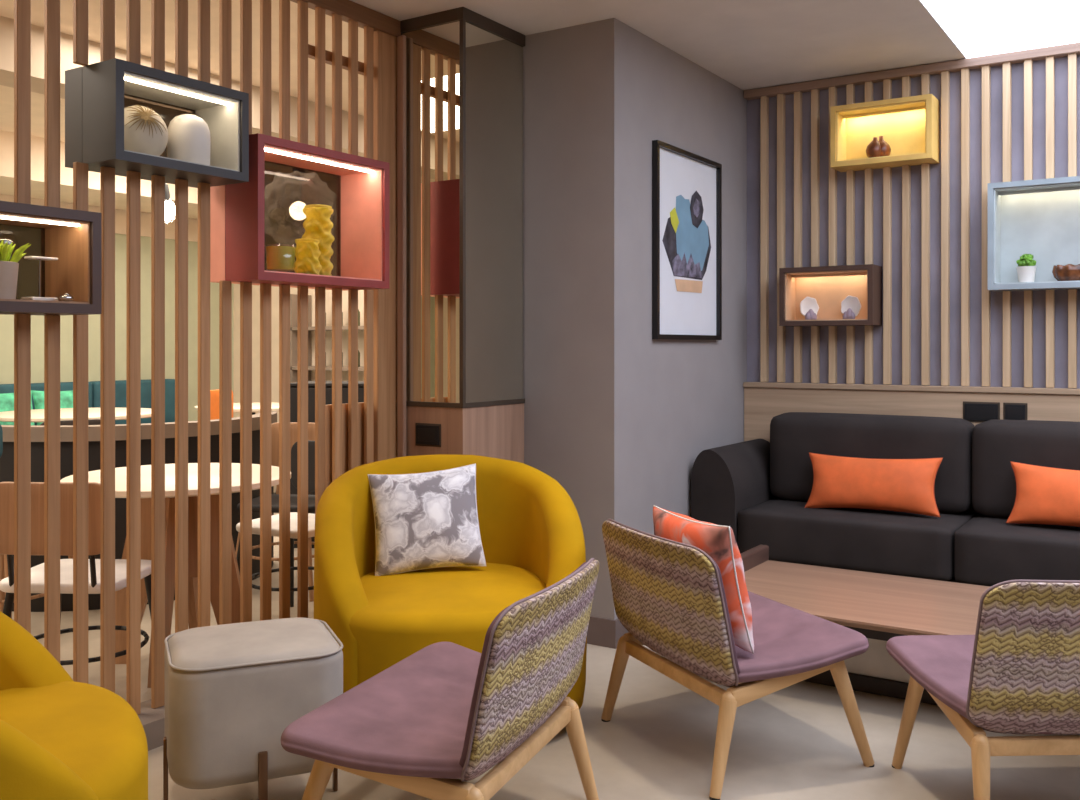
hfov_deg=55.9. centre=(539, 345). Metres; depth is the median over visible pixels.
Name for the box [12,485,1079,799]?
floor
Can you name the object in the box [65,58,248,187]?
display box
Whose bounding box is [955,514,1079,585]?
seat cushion
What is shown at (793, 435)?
cushion
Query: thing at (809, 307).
shell ornament
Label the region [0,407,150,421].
cafe table
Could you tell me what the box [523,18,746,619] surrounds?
wall pier
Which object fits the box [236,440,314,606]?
cafe chair
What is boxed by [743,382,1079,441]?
panel
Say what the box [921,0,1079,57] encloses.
ceiling light panel
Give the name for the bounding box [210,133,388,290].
display box
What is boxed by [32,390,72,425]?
bench cushion
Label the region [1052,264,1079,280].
bowl
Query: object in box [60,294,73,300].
ornament
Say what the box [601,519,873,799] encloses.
lounge chair
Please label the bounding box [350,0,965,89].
ceiling
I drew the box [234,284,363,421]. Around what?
wall
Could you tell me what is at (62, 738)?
armchair
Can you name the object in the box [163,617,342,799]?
pouffe
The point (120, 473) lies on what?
cafe table
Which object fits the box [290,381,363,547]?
base cabinet
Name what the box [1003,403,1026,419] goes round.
power socket
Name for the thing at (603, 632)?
baseboard
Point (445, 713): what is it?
lounge chair
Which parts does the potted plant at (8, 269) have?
pot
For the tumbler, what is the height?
0.106 m
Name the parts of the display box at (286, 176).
frame, glass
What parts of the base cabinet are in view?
door, door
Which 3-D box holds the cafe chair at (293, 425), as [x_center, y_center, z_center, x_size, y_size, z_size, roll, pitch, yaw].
[-1.291,0.831,5.226,0.446,0.842,0.460,0,0,9]
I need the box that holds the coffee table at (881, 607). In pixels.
[741,545,989,705]
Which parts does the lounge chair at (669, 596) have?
leg, rail, cross rail, leg, backrest, seat, rail, leg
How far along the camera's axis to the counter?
4.86 m
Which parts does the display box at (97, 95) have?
glass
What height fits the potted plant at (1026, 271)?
0.135 m
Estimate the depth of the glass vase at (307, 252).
3.73 m
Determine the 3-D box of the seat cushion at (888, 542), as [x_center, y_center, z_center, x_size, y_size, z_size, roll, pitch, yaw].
[1.456,0.866,4.680,0.937,0.222,0.592,0,0,33]
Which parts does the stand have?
stem, plate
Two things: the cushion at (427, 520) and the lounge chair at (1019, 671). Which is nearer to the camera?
the lounge chair at (1019, 671)
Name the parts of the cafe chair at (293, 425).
leg, seat, backrest, leg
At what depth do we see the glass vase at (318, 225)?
3.82 m
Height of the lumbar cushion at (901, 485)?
0.265 m
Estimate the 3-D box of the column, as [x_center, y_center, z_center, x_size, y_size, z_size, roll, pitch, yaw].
[-0.353,-0.055,4.371,0.398,2.610,0.449,0,0,33]
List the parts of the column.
mirror panel, trim, corner trim, trim, mirror panel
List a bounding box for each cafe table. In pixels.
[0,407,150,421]
[60,463,290,687]
[194,402,278,493]
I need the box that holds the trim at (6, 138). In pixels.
[0,130,197,218]
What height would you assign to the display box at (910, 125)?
0.300 m
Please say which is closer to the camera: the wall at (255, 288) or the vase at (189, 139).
the vase at (189, 139)
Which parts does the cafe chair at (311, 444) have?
leg, seat, leg, backrest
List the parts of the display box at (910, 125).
panel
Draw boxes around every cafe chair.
[0,424,72,618]
[0,482,150,664]
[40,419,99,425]
[210,390,232,419]
[235,422,314,601]
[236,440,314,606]
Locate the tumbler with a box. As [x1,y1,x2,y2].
[266,245,294,270]
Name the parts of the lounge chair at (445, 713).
leg, rail, seat, leg, cross rail, backrest, rail, leg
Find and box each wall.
[0,194,233,420]
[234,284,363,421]
[747,55,1079,388]
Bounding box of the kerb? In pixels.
[138,699,163,750]
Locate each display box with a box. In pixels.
[0,201,101,315]
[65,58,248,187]
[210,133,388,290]
[779,264,881,325]
[831,94,939,171]
[988,176,1079,291]
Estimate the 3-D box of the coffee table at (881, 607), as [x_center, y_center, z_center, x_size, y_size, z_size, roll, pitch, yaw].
[1.408,1.054,3.645,1.595,0.392,0.790,0,0,33]
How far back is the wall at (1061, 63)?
4.94 m
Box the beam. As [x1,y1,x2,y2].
[0,16,363,156]
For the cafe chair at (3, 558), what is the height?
0.921 m
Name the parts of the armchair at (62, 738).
seat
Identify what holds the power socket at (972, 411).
attached to the panel at (763, 401)
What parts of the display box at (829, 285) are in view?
panel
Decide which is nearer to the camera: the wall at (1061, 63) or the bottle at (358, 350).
the wall at (1061, 63)
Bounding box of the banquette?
[0,379,174,425]
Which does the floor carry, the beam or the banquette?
the banquette
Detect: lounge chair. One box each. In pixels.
[281,558,598,799]
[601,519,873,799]
[886,580,1079,799]
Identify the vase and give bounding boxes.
[124,105,167,155]
[167,114,210,164]
[294,238,321,274]
[302,204,334,275]
[866,136,890,157]
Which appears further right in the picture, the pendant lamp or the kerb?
the pendant lamp
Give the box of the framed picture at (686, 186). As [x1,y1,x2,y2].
[652,140,721,339]
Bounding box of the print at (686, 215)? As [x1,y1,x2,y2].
[662,191,710,292]
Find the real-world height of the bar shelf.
1.750 m
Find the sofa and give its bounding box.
[691,412,1079,586]
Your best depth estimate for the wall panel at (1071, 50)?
4.92 m
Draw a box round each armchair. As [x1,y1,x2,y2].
[0,611,147,799]
[314,454,586,709]
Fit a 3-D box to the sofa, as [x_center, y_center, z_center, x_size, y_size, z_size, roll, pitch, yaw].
[1.876,0.788,4.463,2.326,0.923,0.688,0,0,33]
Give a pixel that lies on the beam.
(6, 24)
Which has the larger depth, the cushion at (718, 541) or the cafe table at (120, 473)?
the cafe table at (120, 473)
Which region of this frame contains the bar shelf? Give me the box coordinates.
[290,294,363,382]
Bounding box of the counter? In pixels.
[0,411,276,611]
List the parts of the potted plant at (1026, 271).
pot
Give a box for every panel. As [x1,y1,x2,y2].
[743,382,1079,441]
[744,42,1079,387]
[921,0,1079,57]
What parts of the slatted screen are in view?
panel, post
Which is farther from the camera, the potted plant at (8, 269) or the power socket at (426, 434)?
the power socket at (426, 434)
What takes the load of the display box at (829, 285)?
attached to the wall panel at (1071, 50)
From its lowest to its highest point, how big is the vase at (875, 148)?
0.114 m
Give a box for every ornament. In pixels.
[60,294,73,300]
[800,297,818,319]
[841,295,860,318]
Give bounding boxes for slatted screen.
[14,0,405,714]
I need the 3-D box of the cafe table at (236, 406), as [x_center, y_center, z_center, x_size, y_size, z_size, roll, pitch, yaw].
[-2.376,0.870,8.386,0.900,0.760,0.900,0,0,33]
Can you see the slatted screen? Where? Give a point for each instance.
(352, 434)
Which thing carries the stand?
in the display box at (74, 237)
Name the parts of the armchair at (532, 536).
seat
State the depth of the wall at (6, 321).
9.73 m
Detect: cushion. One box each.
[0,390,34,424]
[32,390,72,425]
[368,464,485,575]
[653,505,753,653]
[738,497,974,579]
[770,412,974,513]
[805,453,942,517]
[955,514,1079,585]
[972,419,1079,518]
[1006,461,1079,526]
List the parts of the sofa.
arm, frame, frame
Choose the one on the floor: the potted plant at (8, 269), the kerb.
the kerb
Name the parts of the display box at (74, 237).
glass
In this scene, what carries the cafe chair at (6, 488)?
on the floor
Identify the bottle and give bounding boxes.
[358,309,359,325]
[358,350,359,366]
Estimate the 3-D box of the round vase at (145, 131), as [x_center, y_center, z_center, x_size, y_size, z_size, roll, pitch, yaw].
[-1.261,-0.668,3.200,0.182,0.168,0.176,0,0,33]
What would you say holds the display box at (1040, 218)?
attached to the wall panel at (1071, 50)
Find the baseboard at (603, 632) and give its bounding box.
[587,616,627,648]
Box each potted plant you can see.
[0,239,30,298]
[1016,254,1036,281]
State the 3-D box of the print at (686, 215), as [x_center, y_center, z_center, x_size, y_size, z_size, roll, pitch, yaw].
[0.700,-0.500,4.801,0.004,0.493,0.545,0,0,33]
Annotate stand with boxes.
[21,256,57,300]
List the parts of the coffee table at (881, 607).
rail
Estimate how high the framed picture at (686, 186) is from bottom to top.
0.880 m
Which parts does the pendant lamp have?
bulb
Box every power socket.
[415,423,440,446]
[963,401,999,421]
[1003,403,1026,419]
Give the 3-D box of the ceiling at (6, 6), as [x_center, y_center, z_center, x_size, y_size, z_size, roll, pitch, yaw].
[-3.951,-1.670,4.938,6.400,0.120,12.400,0,0,33]
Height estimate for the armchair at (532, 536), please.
0.838 m
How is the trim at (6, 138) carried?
attached to the wall at (6, 321)
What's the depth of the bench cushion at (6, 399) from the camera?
8.15 m
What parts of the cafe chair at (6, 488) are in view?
leg, backrest, leg, seat, leg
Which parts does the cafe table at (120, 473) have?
panel leg, panel leg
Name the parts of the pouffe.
leg, leg, leg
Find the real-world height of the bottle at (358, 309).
0.245 m
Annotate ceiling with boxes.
[0,0,363,141]
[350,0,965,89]
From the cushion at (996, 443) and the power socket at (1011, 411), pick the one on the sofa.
the cushion at (996, 443)
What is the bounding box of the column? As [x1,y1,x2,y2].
[400,7,524,462]
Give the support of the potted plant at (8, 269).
in the display box at (74, 237)
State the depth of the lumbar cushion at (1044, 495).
4.20 m
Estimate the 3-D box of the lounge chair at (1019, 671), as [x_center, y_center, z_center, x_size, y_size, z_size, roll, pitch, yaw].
[1.392,0.908,2.740,0.756,0.687,0.616,0,0,-2]
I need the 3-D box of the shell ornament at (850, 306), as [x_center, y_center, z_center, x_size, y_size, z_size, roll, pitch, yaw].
[1.544,-0.192,5.053,0.102,0.119,0.062,0,0,36]
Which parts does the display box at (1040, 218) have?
panel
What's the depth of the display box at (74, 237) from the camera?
2.95 m
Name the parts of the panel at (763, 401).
rail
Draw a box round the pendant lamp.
[165,183,174,220]

